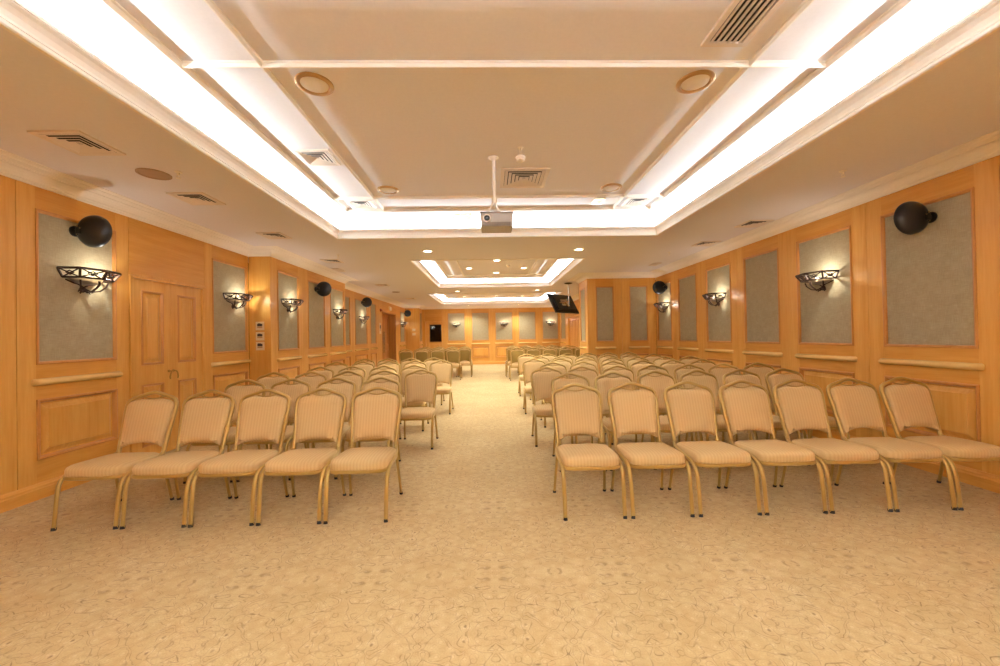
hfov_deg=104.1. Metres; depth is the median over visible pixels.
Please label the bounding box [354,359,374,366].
banquet chair
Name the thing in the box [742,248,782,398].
wall panel
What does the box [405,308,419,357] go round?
pier
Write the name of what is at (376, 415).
banquet chair
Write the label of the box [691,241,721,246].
ceiling vent
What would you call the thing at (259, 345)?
switch plate
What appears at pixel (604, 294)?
wall panel
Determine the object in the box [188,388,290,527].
banquet chair
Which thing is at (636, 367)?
banquet chair
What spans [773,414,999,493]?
baseboard
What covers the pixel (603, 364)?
banquet chair
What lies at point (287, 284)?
wall panel
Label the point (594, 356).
banquet chair
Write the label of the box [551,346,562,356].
banquet chair
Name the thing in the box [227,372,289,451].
banquet chair
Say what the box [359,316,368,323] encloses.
wall sconce
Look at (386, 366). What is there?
banquet chair
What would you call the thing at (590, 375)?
banquet chair
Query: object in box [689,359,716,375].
banquet chair
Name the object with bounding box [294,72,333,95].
recessed light
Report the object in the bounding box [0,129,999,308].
trim
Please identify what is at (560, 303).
television
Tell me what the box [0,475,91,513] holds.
baseboard
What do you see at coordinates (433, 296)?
trim
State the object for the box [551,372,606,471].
banquet chair
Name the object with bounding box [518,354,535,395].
banquet chair
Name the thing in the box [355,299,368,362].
wall panel
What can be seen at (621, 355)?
banquet chair
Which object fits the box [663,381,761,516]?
banquet chair
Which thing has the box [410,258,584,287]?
trim
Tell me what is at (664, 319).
wall panel
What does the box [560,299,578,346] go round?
wall
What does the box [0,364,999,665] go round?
floor
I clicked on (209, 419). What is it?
banquet chair
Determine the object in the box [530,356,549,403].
banquet chair
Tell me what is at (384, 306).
wall
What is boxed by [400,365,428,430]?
banquet chair
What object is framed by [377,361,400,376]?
banquet chair
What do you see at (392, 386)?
banquet chair
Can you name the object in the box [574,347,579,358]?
banquet chair
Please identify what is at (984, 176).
wall
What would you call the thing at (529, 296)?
trim
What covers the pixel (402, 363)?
banquet chair
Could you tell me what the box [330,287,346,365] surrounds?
wall panel
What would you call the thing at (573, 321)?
door
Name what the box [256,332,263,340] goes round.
switch plate
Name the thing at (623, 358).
banquet chair
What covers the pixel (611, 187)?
recessed light
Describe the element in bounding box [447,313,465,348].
wall panel
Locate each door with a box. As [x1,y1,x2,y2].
[128,272,206,452]
[382,310,396,361]
[424,321,442,349]
[567,314,579,348]
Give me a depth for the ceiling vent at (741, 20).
2.47 m
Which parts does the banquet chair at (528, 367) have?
leg, seat, frame, backrest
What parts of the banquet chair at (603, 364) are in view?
frame, backrest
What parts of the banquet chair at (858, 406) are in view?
leg, frame, backrest, leg, seat, seat frame, leg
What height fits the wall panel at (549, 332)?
2.380 m
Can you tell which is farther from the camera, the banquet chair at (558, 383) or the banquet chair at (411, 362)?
the banquet chair at (411, 362)
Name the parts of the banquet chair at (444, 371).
backrest, frame, seat, leg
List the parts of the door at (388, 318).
panel, panel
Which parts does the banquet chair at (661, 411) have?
backrest, frame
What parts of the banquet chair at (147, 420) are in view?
leg, seat frame, seat, leg, leg, backrest, frame, leg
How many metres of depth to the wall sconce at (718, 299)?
7.51 m
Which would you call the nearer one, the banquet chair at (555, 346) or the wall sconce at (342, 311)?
the wall sconce at (342, 311)
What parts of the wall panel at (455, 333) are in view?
bumper rail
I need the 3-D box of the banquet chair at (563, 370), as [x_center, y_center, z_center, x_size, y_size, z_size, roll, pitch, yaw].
[0.938,0.997,6.492,0.516,0.998,0.685,-1,-1,-1]
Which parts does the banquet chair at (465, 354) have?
seat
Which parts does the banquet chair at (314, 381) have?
backrest, frame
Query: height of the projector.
0.792 m
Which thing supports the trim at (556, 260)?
attached to the ceiling
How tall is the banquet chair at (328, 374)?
0.998 m
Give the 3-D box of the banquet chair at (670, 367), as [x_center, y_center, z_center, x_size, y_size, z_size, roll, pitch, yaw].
[3.056,0.960,6.544,0.516,0.998,0.685,-1,-1,-2]
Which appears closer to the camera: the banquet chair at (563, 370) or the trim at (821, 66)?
the trim at (821, 66)
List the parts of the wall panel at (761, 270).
panel frame, bumper rail, raised panel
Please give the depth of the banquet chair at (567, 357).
8.95 m
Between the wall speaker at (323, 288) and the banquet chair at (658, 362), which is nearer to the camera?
the banquet chair at (658, 362)
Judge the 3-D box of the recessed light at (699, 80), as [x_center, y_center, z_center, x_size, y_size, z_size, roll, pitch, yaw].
[1.531,-1.960,3.057,0.280,0.019,0.280,-1,-1,-1]
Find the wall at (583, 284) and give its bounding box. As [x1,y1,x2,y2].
[579,279,587,354]
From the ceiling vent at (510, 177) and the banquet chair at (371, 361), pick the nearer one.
the ceiling vent at (510, 177)
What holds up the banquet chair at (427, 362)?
on the floor
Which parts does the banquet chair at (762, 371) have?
frame, backrest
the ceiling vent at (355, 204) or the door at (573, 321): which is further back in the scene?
the door at (573, 321)
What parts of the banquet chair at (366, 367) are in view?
frame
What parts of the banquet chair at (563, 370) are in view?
backrest, frame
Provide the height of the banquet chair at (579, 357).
0.998 m
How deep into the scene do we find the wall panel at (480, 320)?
20.59 m
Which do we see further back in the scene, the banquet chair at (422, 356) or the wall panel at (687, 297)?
the banquet chair at (422, 356)
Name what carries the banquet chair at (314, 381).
on the floor
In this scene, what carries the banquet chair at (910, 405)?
on the floor
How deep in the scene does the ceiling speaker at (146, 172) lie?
3.73 m
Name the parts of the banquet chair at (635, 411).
leg, leg, frame, backrest, seat, seat frame, leg, leg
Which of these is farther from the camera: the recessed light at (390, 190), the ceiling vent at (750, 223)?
the ceiling vent at (750, 223)
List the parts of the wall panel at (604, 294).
panel frame, bumper rail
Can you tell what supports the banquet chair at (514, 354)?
on the floor
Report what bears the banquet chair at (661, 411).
on the floor
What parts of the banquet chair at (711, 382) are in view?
frame, backrest, seat, leg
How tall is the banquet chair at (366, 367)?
0.998 m
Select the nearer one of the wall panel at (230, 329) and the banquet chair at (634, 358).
the wall panel at (230, 329)
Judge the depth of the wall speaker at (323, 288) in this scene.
8.76 m
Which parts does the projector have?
ceiling plate, plate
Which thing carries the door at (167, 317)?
in the wall at (143, 248)
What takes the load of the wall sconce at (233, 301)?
attached to the wall panel at (230, 329)
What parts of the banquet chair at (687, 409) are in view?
leg, leg, frame, backrest, seat, seat frame, leg, leg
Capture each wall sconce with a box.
[56,266,121,293]
[223,293,252,308]
[281,298,303,312]
[333,309,347,318]
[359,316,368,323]
[653,302,668,312]
[702,292,725,305]
[795,270,838,291]
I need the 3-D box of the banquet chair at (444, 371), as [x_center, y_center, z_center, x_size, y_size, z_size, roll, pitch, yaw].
[-1.192,1.046,7.675,0.516,0.998,0.685,-1,-1,-1]
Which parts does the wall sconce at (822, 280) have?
lamp shade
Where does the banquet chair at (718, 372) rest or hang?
on the floor
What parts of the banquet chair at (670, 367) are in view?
frame, backrest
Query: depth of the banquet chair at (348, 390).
4.61 m
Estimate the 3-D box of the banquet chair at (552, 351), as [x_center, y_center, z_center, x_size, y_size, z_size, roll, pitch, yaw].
[1.625,1.000,13.050,0.516,1.087,0.685,-1,-1,-1]
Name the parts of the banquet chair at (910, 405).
leg, frame, backrest, leg, leg, seat, seat frame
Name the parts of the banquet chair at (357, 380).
backrest, frame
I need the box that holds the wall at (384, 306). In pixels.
[345,289,405,369]
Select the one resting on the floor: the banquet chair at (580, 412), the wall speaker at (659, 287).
the banquet chair at (580, 412)
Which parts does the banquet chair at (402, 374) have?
seat, seat frame, backrest, frame, leg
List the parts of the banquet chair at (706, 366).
frame, backrest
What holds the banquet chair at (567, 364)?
on the floor
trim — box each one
[0,0,999,239]
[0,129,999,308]
[100,0,913,212]
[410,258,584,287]
[427,292,562,303]
[435,259,557,278]
[444,293,544,298]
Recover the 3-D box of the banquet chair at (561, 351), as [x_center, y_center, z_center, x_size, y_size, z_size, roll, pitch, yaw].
[2.155,0.991,13.063,0.516,1.087,0.685,-1,-1,-1]
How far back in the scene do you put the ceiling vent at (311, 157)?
4.19 m
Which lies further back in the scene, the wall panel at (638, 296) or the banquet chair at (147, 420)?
the wall panel at (638, 296)
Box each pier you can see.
[248,256,270,384]
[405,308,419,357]
[587,278,656,358]
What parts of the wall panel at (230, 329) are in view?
panel frame, raised panel, bumper rail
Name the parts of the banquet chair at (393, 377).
backrest, frame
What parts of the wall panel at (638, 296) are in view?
panel frame, bumper rail, raised panel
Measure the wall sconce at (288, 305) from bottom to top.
0.253 m
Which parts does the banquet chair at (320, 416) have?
leg, leg, seat frame, seat, backrest, frame, leg, leg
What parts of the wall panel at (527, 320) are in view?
panel frame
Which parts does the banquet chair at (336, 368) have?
frame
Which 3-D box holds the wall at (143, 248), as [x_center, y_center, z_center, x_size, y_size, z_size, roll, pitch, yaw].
[-4.327,-0.010,-0.192,0.100,3.070,14.224,-1,-1,-1]
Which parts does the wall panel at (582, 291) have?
panel frame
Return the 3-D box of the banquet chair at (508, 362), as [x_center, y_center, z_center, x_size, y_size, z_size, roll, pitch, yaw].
[0.459,1.030,14.121,0.516,1.087,0.685,-1,-1,-1]
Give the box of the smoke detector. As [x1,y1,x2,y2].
[515,155,524,162]
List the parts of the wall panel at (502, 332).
raised panel, panel frame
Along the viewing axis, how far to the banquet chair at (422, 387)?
5.57 m
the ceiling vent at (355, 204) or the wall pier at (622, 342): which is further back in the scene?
the wall pier at (622, 342)
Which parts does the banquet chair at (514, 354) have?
frame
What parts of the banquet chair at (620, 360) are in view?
backrest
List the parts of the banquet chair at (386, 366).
backrest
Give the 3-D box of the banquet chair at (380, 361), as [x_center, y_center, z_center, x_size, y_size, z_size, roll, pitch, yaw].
[-2.567,1.079,8.662,0.516,0.998,0.685,-1,-1,-1]
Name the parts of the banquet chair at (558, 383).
leg, backrest, frame, seat frame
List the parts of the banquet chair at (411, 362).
backrest, frame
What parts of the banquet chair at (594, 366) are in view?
backrest, frame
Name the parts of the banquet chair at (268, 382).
leg, backrest, frame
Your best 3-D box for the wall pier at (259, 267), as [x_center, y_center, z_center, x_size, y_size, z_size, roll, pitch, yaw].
[-4.264,0.054,6.977,0.374,3.070,0.100,-1,-1,-1]
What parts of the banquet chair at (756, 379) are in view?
frame, backrest, leg, seat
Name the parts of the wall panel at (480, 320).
raised panel, panel frame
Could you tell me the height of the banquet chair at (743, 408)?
0.998 m
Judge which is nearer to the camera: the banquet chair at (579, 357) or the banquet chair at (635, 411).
the banquet chair at (635, 411)
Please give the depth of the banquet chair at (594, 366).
6.79 m
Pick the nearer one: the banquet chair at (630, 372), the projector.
the projector
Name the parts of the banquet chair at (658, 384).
backrest, frame, seat, seat frame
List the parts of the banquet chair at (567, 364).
backrest, frame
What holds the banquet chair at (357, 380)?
on the floor
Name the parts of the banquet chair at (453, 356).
frame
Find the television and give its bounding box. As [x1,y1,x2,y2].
[547,283,578,313]
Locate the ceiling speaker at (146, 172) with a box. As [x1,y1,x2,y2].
[135,168,171,179]
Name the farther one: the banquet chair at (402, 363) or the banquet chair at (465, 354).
the banquet chair at (465, 354)
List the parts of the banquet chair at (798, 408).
leg, frame, backrest, leg, leg, seat, seat frame, leg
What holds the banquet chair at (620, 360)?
on the floor
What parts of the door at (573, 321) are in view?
panel, panel, panel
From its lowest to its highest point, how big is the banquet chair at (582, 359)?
0.998 m
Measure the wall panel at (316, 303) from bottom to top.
2.380 m
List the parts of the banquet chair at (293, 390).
leg, seat frame, seat, leg, backrest, frame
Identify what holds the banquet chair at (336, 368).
on the floor
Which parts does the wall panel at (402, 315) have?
panel frame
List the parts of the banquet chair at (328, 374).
backrest, frame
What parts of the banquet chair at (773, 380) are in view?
frame, backrest, leg, seat frame, seat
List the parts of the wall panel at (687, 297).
bumper rail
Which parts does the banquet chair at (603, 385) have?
seat, leg, frame, backrest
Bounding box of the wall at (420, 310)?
[419,308,422,347]
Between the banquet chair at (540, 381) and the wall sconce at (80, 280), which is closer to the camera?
the wall sconce at (80, 280)
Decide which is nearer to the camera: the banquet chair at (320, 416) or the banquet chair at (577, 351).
the banquet chair at (320, 416)
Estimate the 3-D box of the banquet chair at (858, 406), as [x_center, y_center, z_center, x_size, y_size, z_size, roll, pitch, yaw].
[3.380,0.926,3.441,0.516,0.998,0.685,-1,-1,-1]
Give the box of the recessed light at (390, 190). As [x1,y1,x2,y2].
[377,186,398,194]
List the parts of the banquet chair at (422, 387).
leg, seat, seat frame, backrest, frame, leg, leg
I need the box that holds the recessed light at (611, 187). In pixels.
[600,183,621,191]
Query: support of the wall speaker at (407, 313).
attached to the wall at (384, 306)
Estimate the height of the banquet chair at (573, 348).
1.087 m
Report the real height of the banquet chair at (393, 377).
0.998 m
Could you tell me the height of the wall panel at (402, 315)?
2.380 m
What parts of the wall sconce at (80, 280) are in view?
lamp shade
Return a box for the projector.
[480,156,512,232]
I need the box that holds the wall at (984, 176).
[656,155,999,475]
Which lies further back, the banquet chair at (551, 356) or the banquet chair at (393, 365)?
the banquet chair at (551, 356)
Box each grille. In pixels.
[138,170,168,178]
[483,222,510,225]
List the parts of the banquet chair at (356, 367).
backrest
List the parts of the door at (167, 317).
panel, panel, panel, panel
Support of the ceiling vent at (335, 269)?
in the ceiling
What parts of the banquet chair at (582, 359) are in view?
backrest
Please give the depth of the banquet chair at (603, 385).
4.72 m
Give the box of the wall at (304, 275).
[270,257,345,377]
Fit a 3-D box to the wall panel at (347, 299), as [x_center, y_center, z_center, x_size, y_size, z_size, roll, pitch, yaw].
[-4.553,0.085,11.501,0.085,2.380,0.900,-1,-1,-1]
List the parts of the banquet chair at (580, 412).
leg, leg, backrest, frame, seat, seat frame, leg, leg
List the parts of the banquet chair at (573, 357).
backrest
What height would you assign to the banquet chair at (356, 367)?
0.998 m
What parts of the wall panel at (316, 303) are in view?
panel frame, raised panel, bumper rail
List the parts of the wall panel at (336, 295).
panel frame, raised panel, bumper rail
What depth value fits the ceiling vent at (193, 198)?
4.38 m
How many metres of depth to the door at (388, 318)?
17.56 m
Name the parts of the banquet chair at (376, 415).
leg, leg, seat, seat frame, backrest, frame, leg, leg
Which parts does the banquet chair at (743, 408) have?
leg, frame, backrest, leg, seat, leg, seat frame, leg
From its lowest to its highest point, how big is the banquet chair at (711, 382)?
0.998 m
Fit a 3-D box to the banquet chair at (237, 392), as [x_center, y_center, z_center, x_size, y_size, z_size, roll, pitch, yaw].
[-3.010,1.048,4.335,0.516,0.998,0.685,-1,-1,-1]
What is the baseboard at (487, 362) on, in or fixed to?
attached to the wall at (427, 314)
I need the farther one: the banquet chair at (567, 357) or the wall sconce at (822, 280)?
the banquet chair at (567, 357)
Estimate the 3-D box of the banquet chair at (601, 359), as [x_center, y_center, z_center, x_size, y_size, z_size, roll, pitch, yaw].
[2.513,0.989,8.695,0.516,0.998,0.685,-1,-1,-1]
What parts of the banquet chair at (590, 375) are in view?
backrest, frame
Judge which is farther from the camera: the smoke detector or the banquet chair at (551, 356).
the banquet chair at (551, 356)
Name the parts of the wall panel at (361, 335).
panel frame, raised panel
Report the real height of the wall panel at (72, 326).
2.380 m
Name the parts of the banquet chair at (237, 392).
leg, seat frame, seat, backrest, frame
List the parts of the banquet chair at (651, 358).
backrest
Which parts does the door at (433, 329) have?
glass pane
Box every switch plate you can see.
[256,322,263,329]
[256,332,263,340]
[256,342,264,349]
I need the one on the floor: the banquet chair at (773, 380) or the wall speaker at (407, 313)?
the banquet chair at (773, 380)
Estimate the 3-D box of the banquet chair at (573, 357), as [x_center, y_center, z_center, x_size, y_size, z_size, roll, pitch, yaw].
[1.767,1.012,9.749,0.516,0.998,0.685,-1,-1,-1]
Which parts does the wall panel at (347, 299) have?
panel frame, raised panel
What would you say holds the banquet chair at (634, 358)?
on the floor
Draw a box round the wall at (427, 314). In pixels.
[422,307,559,361]
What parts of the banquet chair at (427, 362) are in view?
backrest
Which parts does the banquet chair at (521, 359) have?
leg, backrest, frame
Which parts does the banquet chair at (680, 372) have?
frame, backrest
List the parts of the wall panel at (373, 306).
panel frame, raised panel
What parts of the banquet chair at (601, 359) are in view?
backrest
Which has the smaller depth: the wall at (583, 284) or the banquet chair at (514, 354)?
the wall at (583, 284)
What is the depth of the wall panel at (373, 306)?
14.35 m
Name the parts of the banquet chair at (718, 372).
frame, backrest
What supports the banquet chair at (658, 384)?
on the floor
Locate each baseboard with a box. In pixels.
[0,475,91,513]
[473,361,505,364]
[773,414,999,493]
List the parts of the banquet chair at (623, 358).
backrest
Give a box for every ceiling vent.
[27,130,125,155]
[166,192,225,204]
[256,232,291,238]
[292,149,340,165]
[319,259,343,262]
[332,268,344,271]
[345,200,377,208]
[500,168,550,187]
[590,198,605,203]
[620,197,653,205]
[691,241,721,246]
[701,0,784,46]
[734,220,773,227]
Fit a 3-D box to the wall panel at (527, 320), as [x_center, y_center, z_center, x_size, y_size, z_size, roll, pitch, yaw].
[1.451,0.061,20.630,0.980,2.380,0.085,-1,-1,-1]
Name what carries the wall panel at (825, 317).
attached to the wall at (984, 176)
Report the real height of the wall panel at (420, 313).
2.380 m
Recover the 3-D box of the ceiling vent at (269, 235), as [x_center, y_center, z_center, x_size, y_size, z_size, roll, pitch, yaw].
[-3.477,-1.497,6.011,0.360,0.014,0.360,-1,-1,-1]
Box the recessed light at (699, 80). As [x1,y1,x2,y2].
[676,70,715,93]
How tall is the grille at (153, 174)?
0.004 m
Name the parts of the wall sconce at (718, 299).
lamp shade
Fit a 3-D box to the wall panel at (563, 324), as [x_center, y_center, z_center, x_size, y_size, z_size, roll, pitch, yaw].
[3.200,0.022,19.755,0.085,2.380,1.280,-1,-1,-1]
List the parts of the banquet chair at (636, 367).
frame, backrest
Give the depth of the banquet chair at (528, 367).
7.78 m
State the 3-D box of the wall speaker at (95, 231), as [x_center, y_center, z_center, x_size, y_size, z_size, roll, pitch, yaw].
[-4.250,-1.066,4.069,0.345,0.340,0.121,-1,-1,-9]
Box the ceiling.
[0,0,999,306]
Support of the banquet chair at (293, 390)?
on the floor
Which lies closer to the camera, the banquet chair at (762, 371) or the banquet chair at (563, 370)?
the banquet chair at (762, 371)
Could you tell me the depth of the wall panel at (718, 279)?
7.57 m
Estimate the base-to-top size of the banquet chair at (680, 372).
0.998 m
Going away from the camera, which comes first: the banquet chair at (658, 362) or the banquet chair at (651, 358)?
the banquet chair at (658, 362)
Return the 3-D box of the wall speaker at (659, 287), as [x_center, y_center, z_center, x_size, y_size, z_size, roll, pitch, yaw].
[4.035,-1.153,9.855,0.344,0.340,0.121,-1,-1,5]
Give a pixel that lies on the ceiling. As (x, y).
(414, 131)
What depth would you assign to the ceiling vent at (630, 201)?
5.77 m
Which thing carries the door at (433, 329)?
in the wall at (427, 314)
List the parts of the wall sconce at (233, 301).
lamp shade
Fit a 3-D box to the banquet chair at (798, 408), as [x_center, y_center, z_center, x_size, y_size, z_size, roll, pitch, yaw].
[2.858,0.936,3.432,0.516,0.998,0.685,-1,-1,-1]
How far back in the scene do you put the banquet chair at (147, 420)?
3.54 m
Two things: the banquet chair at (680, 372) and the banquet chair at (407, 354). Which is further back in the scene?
the banquet chair at (407, 354)
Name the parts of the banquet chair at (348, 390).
seat frame, seat, backrest, frame, leg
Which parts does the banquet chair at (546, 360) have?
backrest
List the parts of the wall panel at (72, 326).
panel frame, raised panel, bumper rail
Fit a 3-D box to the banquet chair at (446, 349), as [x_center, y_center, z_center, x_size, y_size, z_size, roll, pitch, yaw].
[-1.819,1.073,14.415,0.516,1.087,0.685,-1,-1,-1]
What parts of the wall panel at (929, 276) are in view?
panel frame, bumper rail, raised panel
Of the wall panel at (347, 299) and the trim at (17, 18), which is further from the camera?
the wall panel at (347, 299)
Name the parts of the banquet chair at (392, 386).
leg, seat, seat frame, backrest, frame, leg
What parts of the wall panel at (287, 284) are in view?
panel frame, raised panel, bumper rail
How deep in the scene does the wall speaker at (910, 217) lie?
3.91 m
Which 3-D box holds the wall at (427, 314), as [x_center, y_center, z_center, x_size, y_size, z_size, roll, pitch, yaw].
[-0.445,0.110,20.645,7.264,3.070,0.100,-1,-1,-1]
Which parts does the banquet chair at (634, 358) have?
backrest, frame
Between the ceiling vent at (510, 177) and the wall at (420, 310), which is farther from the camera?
the wall at (420, 310)
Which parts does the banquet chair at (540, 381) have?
leg, leg, seat, seat frame, frame, backrest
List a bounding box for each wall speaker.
[69,215,111,247]
[314,281,330,296]
[361,297,371,306]
[404,310,410,316]
[653,281,666,293]
[893,201,937,234]
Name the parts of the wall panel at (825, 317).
panel frame, bumper rail, raised panel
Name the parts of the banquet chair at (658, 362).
backrest, frame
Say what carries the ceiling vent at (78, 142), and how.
in the ceiling
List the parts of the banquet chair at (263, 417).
leg, seat frame, leg, seat, backrest, frame, leg, leg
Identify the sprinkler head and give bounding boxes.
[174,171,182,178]
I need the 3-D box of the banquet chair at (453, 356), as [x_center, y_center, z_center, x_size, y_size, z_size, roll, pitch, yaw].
[-1.586,1.061,13.470,0.516,1.087,0.685,-1,-1,-1]
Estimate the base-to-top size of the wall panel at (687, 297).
2.380 m
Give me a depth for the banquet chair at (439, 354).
13.17 m
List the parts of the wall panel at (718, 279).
panel frame, bumper rail, raised panel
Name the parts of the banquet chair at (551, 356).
backrest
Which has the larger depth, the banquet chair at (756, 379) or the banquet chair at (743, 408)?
the banquet chair at (756, 379)
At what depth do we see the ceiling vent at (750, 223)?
5.81 m
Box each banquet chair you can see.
[50,391,178,530]
[119,390,234,529]
[183,379,265,483]
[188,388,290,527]
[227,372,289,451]
[236,378,310,481]
[256,387,346,525]
[269,371,326,448]
[287,366,333,425]
[288,377,356,480]
[311,370,364,447]
[323,386,402,523]
[324,362,347,376]
[338,366,365,381]
[341,376,400,461]
[351,361,374,384]
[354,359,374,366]
[354,370,400,447]
[369,365,397,377]
[377,358,397,365]
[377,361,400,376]
[399,349,412,362]
[400,358,420,371]
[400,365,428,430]
[400,369,437,449]
[403,360,426,407]
[414,349,428,361]
[423,357,444,404]
[425,360,453,413]
[430,349,444,362]
[443,348,456,376]
[446,348,461,379]
[458,347,472,376]
[505,347,518,376]
[509,347,524,380]
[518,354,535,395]
[522,358,550,413]
[526,347,540,357]
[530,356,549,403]
[530,367,573,446]
[538,353,555,360]
[540,362,566,427]
[542,347,556,356]
[549,358,571,370]
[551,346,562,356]
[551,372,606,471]
[551,383,626,520]
[553,355,572,363]
[558,347,572,355]
[559,353,576,366]
[566,346,578,354]
[566,366,613,444]
[570,361,608,417]
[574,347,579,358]
[575,355,595,362]
[575,358,598,373]
[580,353,600,378]
[594,371,656,470]
[598,354,618,374]
[600,352,617,358]
[600,361,626,417]
[601,357,624,366]
[602,365,651,441]
[607,382,694,518]
[620,352,637,358]
[621,354,639,365]
[627,356,649,389]
[630,360,659,415]
[637,364,692,441]
[637,370,703,467]
[644,353,663,361]
[653,356,676,388]
[660,359,686,415]
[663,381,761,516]
[673,364,733,440]
[679,356,702,367]
[679,370,751,465]
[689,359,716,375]
[708,363,771,441]
[718,380,827,515]
[722,369,803,465]
[743,362,809,438]
[765,368,852,465]
[772,379,892,513]
[826,378,957,511]
[879,376,999,510]
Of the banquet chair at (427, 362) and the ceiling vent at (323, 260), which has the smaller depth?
the ceiling vent at (323, 260)
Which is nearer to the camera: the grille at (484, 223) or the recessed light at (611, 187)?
the grille at (484, 223)
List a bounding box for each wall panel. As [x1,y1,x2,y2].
[31,208,122,460]
[211,258,250,397]
[277,270,301,383]
[308,280,327,370]
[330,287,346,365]
[345,296,351,369]
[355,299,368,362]
[370,303,377,367]
[400,311,405,351]
[420,313,422,345]
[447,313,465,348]
[471,312,489,357]
[495,312,513,356]
[518,312,536,347]
[542,311,558,347]
[560,313,565,346]
[579,288,586,354]
[595,286,615,373]
[629,286,649,359]
[656,281,672,359]
[677,273,698,359]
[704,263,733,368]
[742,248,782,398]
[795,225,856,413]
[878,187,984,441]
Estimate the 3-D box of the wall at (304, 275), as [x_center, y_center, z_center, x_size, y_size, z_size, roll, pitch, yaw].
[-4.167,0.068,8.725,0.100,3.070,3.584,-1,-1,-1]
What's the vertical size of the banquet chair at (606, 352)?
0.998 m
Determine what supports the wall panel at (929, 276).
attached to the wall at (984, 176)
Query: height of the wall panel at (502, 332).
2.380 m
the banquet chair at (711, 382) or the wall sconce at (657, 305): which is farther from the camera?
the wall sconce at (657, 305)
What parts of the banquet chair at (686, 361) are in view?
backrest, frame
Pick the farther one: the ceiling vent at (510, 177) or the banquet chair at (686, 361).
the banquet chair at (686, 361)
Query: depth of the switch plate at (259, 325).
6.92 m
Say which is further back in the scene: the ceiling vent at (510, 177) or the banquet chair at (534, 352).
the banquet chair at (534, 352)
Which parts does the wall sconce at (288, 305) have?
lamp shade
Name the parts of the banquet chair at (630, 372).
backrest, frame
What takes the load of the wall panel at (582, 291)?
attached to the wall at (583, 284)
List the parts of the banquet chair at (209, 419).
leg, seat frame, seat, leg, leg, backrest, frame, leg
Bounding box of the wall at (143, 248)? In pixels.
[0,175,249,495]
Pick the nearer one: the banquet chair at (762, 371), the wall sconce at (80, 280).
the wall sconce at (80, 280)
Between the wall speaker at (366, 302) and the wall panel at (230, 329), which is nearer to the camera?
the wall panel at (230, 329)
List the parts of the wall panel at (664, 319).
panel frame, bumper rail, raised panel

